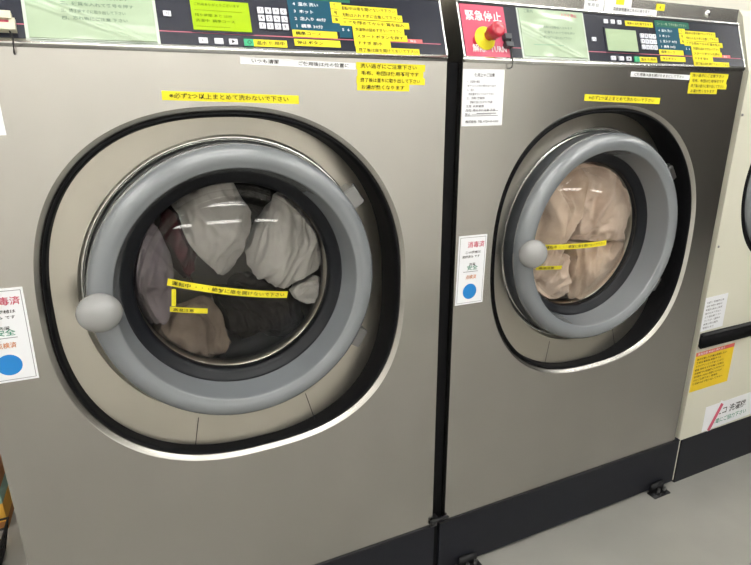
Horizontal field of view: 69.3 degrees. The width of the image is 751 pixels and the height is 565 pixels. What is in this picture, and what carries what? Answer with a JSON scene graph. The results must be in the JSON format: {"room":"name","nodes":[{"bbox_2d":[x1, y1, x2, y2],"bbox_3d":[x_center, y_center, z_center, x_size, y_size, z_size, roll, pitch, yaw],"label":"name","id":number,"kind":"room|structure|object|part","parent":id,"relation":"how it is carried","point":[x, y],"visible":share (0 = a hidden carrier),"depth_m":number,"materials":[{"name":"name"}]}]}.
{"room":"laundry","nodes":[
{"label":"laundry","id":0,"kind":"room"},
{"bbox_2d":[0,453,750,564],"bbox_3d":[1.056,0.951,1.461,8.200,0.050,3.950,-8,19,-23],"label":"floor","id":1,"kind":"structure","parent":0,"point":[705,517],"depth_m":1.78,"materials":[{"name":"plastic"}]},
{"bbox_2d":[0,517,8,564],"bbox_3d":[-1.238,0.884,1.456,0.377,0.097,0.500,-8,19,-23],"label":"wire basket","id":2,"kind":"object","parent":1,"relation":"on","point":[3,541],"visible":1,"depth_m":1.69,"materials":[{"name":"black metal"}]},
{"bbox_2d":[0,454,13,528],"bbox_3d":[-1.516,0.553,1.899,0.392,0.471,0.520,-8,19,-23],"label":"carton","id":3,"kind":"object","parent":1,"relation":"on","point":[6,504],"visible":0.18,"depth_m":1.83,"materials":[{"name":"brown"}]},
{"bbox_2d":[0,0,457,564],"bbox_3d":[-0.481,0.027,1.670,0.998,1.602,1.218,-8,19,-23],"label":"washing machine","id":4,"kind":"object","parent":1,"relation":"on","point":[121,444],"depth_m":1.14,"materials":[{"name":"metal"}]},
{"bbox_3d":[-0.515,0.052,1.015,0.078,0.074,0.092,-8,19,-23],"label":"handle knob","id":5,"kind":"part","parent":4,"relation":"part of","materials":[{"name":"grey plastic"}]},
{"bbox_2d":[134,223,173,324],"bbox_3d":[-0.513,-0.051,1.218,0.098,0.297,0.191,-12,21,-32],"label":"cloth","id":6,"kind":"object","parent":4,"relation":"in","point":[153,267],"visible":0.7,"depth_m":1.17,"materials":[{"name":"purple fabric"}]},
{"bbox_2d":[158,205,196,282],"bbox_3d":[-0.454,-0.097,1.249,0.086,0.205,0.182,-8,19,-23],"label":"cloth","id":7,"kind":"object","parent":4,"relation":"in","point":[183,256],"visible":0.64,"depth_m":1.19,"materials":[{"name":"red fabric"}]},
{"bbox_2d":[152,295,230,357],"bbox_3d":[-0.448,0.115,1.316,0.179,0.148,0.171,-8,19,-23],"label":"cloth","id":8,"kind":"object","parent":4,"relation":"in","point":[201,334],"visible":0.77,"depth_m":1.26,"materials":[{"name":"beige fabric"}]},
{"bbox_2d":[171,183,250,274],"bbox_3d":[-0.376,-0.148,1.250,0.174,0.277,0.186,-8,19,-23],"label":"cloth","id":9,"kind":"object","parent":4,"relation":"in","point":[215,220],"visible":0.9,"depth_m":1.19,"materials":[{"name":"white fabric"}]},
{"bbox_3d":[-0.289,-0.491,0.997,0.959,0.133,0.050,-8,19,-23],"label":"control panel","id":10,"kind":"part","parent":4,"relation":"part of","materials":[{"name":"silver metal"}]},
{"bbox_3d":[-0.282,0.008,1.157,0.592,0.592,0.074,-8,19,-23],"label":"door","id":11,"kind":"part","parent":4,"relation":"part of","materials":[{"name":"grey paint"}]},
{"bbox_2d":[234,183,276,223],"bbox_3d":[-0.362,-0.243,1.396,0.292,0.190,0.218,-1,18,-3],"label":"cloth","id":12,"kind":"object","parent":4,"relation":"in","point":[256,197],"visible":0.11,"depth_m":1.32,"materials":[{"name":"black fabric"}]},
{"bbox_2d":[211,271,303,338],"bbox_3d":[-0.294,0.054,1.382,0.235,0.192,0.218,-8,19,-23],"label":"cloth","id":13,"kind":"object","parent":4,"relation":"in","point":[244,316],"visible":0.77,"depth_m":1.30,"materials":[{"name":"black fabric"}]},
{"bbox_2d":[244,192,321,288],"bbox_3d":[-0.218,-0.116,1.331,0.206,0.243,0.182,-8,19,-23],"label":"cloth","id":14,"kind":"object","parent":4,"relation":"in","point":[282,249],"visible":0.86,"depth_m":1.26,"materials":[{"name":"white fabric"}]},
{"bbox_2d":[289,275,319,303],"bbox_3d":[-0.167,0.017,1.361,0.091,0.073,0.112,2,18,7],"label":"cloth","id":15,"kind":"object","parent":4,"relation":"in","point":[306,290],"visible":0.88,"depth_m":1.32,"materials":[{"name":"white fabric"}]},
{"bbox_2d":[430,513,448,526],"bbox_3d":[0.180,0.684,1.572,0.058,0.020,0.028,-8,19,-23],"label":"clip","id":16,"kind":"object","parent":4,"relation":"attached to","point":[435,519],"visible":0.98,"depth_m":1.56,"materials":[{"name":"black metal"}]},
{"bbox_3d":[0.168,0.182,1.435,0.036,1.418,0.046,-8,19,-23],"label":"gap filler","id":17,"kind":"part","parent":4,"relation":"part of","materials":[{"name":"black metal"}]},
{"bbox_2d":[458,551,481,564],"bbox_3d":[0.286,0.850,1.644,0.080,0.040,0.036,-8,19,-23],"label":"anchor","id":18,"kind":"object","parent":1,"relation":"on","point":[471,558],"visible":1,"depth_m":1.65,"materials":[{"name":"black metal"}]},
{"bbox_2d":[437,0,744,564],"bbox_3d":[0.416,-0.100,2.054,1.000,1.602,1.218,-8,19,-23],"label":"washing machine","id":19,"kind":"object","parent":1,"relation":"on","point":[559,411],"visible":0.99,"depth_m":1.54,"materials":[{"name":"metal"}]},
{"bbox_3d":[0.247,-0.567,1.225,0.118,0.112,0.041,-8,19,-23],"label":"stop plate","id":20,"kind":"part","parent":19,"relation":"part of","materials":[{"name":"red plastic"}]},
{"bbox_3d":[0.397,-0.077,1.404,0.078,0.074,0.092,-8,19,-23],"label":"handle knob","id":21,"kind":"part","parent":19,"relation":"part of","materials":[{"name":"grey plastic"}]},
{"bbox_2d":[533,249,571,298],"bbox_3d":[0.450,-0.020,1.690,0.238,0.233,0.279,-8,19,-23],"label":"cloth","id":22,"kind":"object","parent":19,"relation":"in","point":[551,284],"visible":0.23,"depth_m":1.60,"materials":[{"name":"beige fabric"}]},
{"bbox_2d":[535,165,588,244],"bbox_3d":[0.449,-0.260,1.614,0.272,0.290,0.298,-8,19,-23],"label":"cloth","id":23,"kind":"object","parent":22,"relation":"on","point":[564,210],"visible":0.23,"depth_m":1.54,"materials":[{"name":"beige fabric"}]},
{"bbox_2d":[548,238,624,299],"bbox_3d":[0.672,-0.050,1.791,0.269,0.235,0.288,-8,19,-23],"label":"cloth","id":24,"kind":"object","parent":19,"relation":"in","point":[590,268],"visible":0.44,"depth_m":1.65,"materials":[{"name":"beige fabric"}]},
{"bbox_2d":[570,162,630,241],"bbox_3d":[0.677,-0.289,1.718,0.264,0.296,0.295,-8,19,-23],"label":"cloth","id":25,"kind":"object","parent":24,"relation":"on","point":[607,207],"visible":0.56,"depth_m":1.60,"materials":[{"name":"beige fabric"}]},
{"bbox_3d":[0.630,-0.121,1.546,0.592,0.592,0.074,-8,19,-23],"label":"door","id":26,"kind":"part","parent":19,"relation":"part of","materials":[{"name":"grey paint"}]},
{"bbox_3d":[0.623,-0.620,1.387,0.959,0.133,0.050,-8,19,-23],"label":"control panel","id":27,"kind":"part","parent":19,"relation":"part of","materials":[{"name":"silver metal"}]},
{"bbox_2d":[647,480,669,498],"bbox_3d":[1.025,0.745,1.960,0.080,0.040,0.036,-8,19,-23],"label":"anchor","id":28,"kind":"object","parent":1,"relation":"on","point":[657,489],"visible":1,"depth_m":1.96,"materials":[{"name":"black metal"}]},
{"bbox_2d":[672,10,750,481],"bbox_3d":[1.216,-0.214,2.395,0.753,1.603,1.118,-8,19,-23],"label":"dryer","id":29,"kind":"object","parent":1,"relation":"on","point":[713,429],"visible":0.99,"depth_m":1.89,"materials":[{"name":"beige metal"}]},
{"bbox_2d":[701,392,750,431],"bbox_3d":[1.370,0.478,2.063,0.362,0.110,0.001,-8,19,-23],"label":"poster","id":30,"kind":"object","parent":29,"relation":"on","point":[732,409],"depth_m":2.04,"materials":[{"name":"white paper"}]},
{"bbox_3d":[1.418,-0.340,1.851,0.512,0.512,0.060,-8,19,-23],"label":"door","id":31,"kind":"part","parent":29,"relation":"part of","materials":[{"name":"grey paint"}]},
{"bbox_2d":[649,0,750,10],"bbox_3d":[0.229,-0.836,2.807,8.200,2.550,0.050,-8,19,-23],"label":"wall","id":32,"kind":"structure","parent":0,"point":[745,5],"depth_m":3.40,"materials":[{"name":"beige paint"}]}
]}

